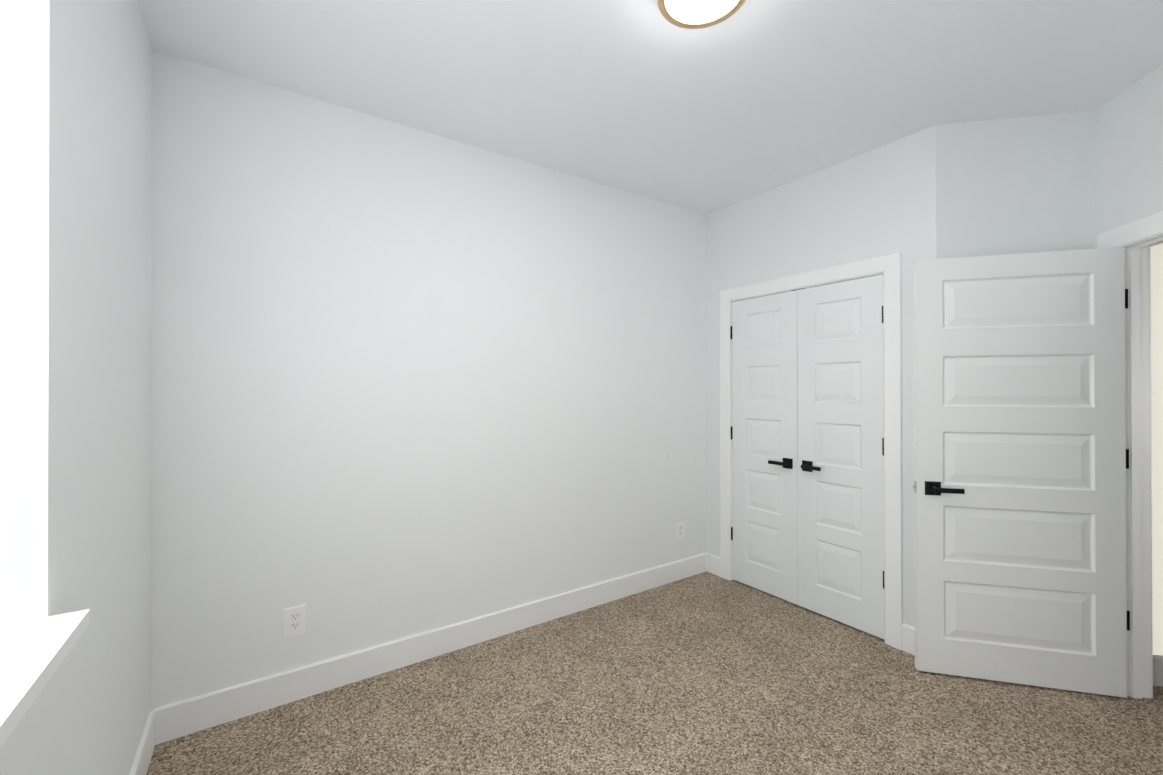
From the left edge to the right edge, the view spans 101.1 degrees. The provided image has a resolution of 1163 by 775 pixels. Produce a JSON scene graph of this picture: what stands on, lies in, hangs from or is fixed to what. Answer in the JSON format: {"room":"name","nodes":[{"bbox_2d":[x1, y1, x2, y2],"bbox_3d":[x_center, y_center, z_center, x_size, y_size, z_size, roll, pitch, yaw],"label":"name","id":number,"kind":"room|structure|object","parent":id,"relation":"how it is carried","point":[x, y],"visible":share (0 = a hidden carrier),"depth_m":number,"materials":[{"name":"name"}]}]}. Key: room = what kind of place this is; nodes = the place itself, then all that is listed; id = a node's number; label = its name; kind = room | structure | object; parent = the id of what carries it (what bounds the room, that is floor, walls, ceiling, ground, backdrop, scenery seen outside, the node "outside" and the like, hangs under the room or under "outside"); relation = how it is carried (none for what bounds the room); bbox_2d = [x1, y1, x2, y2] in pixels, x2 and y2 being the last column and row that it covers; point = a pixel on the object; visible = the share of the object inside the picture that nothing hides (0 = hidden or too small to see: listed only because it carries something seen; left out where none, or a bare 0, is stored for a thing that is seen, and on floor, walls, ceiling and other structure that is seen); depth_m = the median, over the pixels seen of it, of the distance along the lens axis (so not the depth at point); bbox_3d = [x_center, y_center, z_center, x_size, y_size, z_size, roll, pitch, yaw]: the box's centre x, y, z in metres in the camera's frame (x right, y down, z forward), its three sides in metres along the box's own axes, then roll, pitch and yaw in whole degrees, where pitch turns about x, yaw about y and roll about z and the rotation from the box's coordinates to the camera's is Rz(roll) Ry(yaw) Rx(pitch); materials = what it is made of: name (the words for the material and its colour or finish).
{"room":"empty bedroom","nodes":[
{"label":"empty bedroom","id":0,"kind":"room"},
{"bbox_2d":[0,0,151,774],"bbox_3d":[-0.952,0.030,0.633,0.170,2.759,3.180,0,0,-34],"label":"wall","id":1,"kind":"structure","parent":0,"point":[75,276],"depth_m":1.13,"materials":[{"name":"paint"}]},
{"bbox_2d":[0,609,89,747],"bbox_3d":[-0.672,0.473,0.335,0.160,0.030,1.489,0,0,-34],"label":"window sill","id":2,"kind":"structure","parent":1,"relation":"attached to","point":[34,653],"depth_m":0.82,"materials":[{"name":"white paint"}]},
{"bbox_2d":[151,50,705,708],"bbox_3d":[-0.427,0.037,2.840,3.516,2.759,0.115,0,0,-34],"label":"wall","id":3,"kind":"structure","parent":0,"point":[407,380],"depth_m":2.40,"materials":[{"name":"paint"}]},
{"bbox_2d":[284,604,305,636],"bbox_3d":[-1.298,1.058,2.171,0.084,0.128,0.008,0,0,-34],"label":"electrical outlet","id":4,"kind":"object","parent":3,"relation":"attached to","point":[294,620],"visible":1,"depth_m":2.17,"materials":[{"name":"white plastic"}]},
{"bbox_2d":[129,553,914,774],"bbox_3d":[0.658,1.342,1.718,3.715,0.139,2.950,0,0,-34],"label":"baseboard","id":5,"kind":"structure","parent":3,"relation":"attached to","point":[171,721],"depth_m":2.37,"materials":[{"name":"white paint"}]},
{"bbox_2d":[676,521,684,539],"bbox_3d":[0.735,1.061,3.548,0.084,0.128,0.008,0,0,-34],"label":"electrical outlet","id":6,"kind":"object","parent":3,"relation":"attached to","point":[680,530],"visible":1,"depth_m":3.54,"materials":[{"name":"white plastic"}]},
{"bbox_2d":[137,0,1162,214],"bbox_3d":[2.480,-1.381,1.605,7.800,0.060,6.000,0,0,-34],"label":"ceiling","id":7,"kind":"structure","parent":0,"point":[746,100],"depth_m":2.02,"materials":[{"name":"paint"}]},
{"bbox_2d":[657,0,745,28],"bbox_3d":[0.409,-1.328,1.603,0.306,0.040,0.306,0,0,-34],"label":"ceiling light","id":8,"kind":"object","parent":7,"relation":"in","point":[693,14],"visible":1,"depth_m":1.67,"materials":[{"name":"white glass"}]},
{"bbox_2d":[146,571,1162,774],"bbox_3d":[2.483,1.438,1.595,7.800,0.060,6.000,0,0,-34],"label":"floor","id":9,"kind":"structure","parent":0,"point":[706,673],"depth_m":2.07,"materials":[{"name":"carpet"}]},
{"bbox_2d":[706,125,935,627],"bbox_3d":[1.409,0.036,3.163,0.115,2.759,1.640,0,0,-34],"label":"wall","id":10,"kind":"structure","parent":0,"point":[877,202],"depth_m":2.87,"materials":[{"name":"paint"}]},
{"bbox_2d":[730,290,797,604],"bbox_3d":[1.239,0.387,3.299,0.091,2.033,0.520,0,0,-34],"label":"closet door","id":11,"kind":"structure","parent":10,"relation":"in","point":[764,439],"depth_m":3.28,"materials":[{"name":"white paint"}]},
{"bbox_2d":[720,252,902,649],"bbox_3d":[1.431,0.344,3.113,0.133,2.141,1.216,0,0,-34],"label":"trim","id":12,"kind":"structure","parent":10,"relation":"attached to","point":[889,267],"depth_m":2.64,"materials":[{"name":"white paint"}]},
{"bbox_2d":[797,274,884,638],"bbox_3d":[1.532,0.386,2.866,0.091,2.033,0.520,0,0,-34],"label":"closet door","id":13,"kind":"structure","parent":10,"relation":"in","point":[840,342],"depth_m":2.85,"materials":[{"name":"white paint"}]},
{"bbox_2d":[936,110,1162,655],"bbox_3d":[2.322,0.032,2.414,0.997,2.759,0.115,0,0,11],"label":"wall","id":14,"kind":"structure","parent":0,"point":[1018,185],"depth_m":2.37,"materials":[{"name":"paint"}]},
{"bbox_2d":[1153,655,1162,686],"bbox_3d":[2.713,1.341,2.269,0.179,0.139,0.014,0,0,11],"label":"baseboard","id":15,"kind":"structure","parent":14,"relation":"attached to","point":[1157,670],"depth_m":2.26,"materials":[{"name":"white paint"}]},
{"bbox_2d":[1094,65,1162,248],"bbox_3d":[2.397,0.029,1.511,0.115,2.759,1.630,0,0,11],"label":"wall","id":16,"kind":"structure","parent":0,"point":[1128,155],"depth_m":2.15,"materials":[{"name":"paint"}]},
{"bbox_2d":[913,247,1126,697],"bbox_3d":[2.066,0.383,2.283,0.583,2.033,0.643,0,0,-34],"label":"entry door","id":17,"kind":"structure","parent":16,"relation":"in","point":[1019,486],"depth_m":2.26,"materials":[{"name":"white paint"}]},
{"bbox_2d":[1097,211,1162,698],"bbox_3d":[2.449,0.339,1.778,0.151,2.141,1.012,0,0,11],"label":"door frame","id":18,"kind":"structure","parent":16,"relation":"attached to","point":[1138,239],"depth_m":2.18,"materials":[{"name":"white paint"}]},
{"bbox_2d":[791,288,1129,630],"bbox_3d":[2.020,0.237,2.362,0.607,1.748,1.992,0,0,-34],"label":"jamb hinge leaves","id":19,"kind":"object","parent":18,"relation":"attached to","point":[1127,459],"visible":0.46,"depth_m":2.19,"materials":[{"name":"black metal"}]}
]}

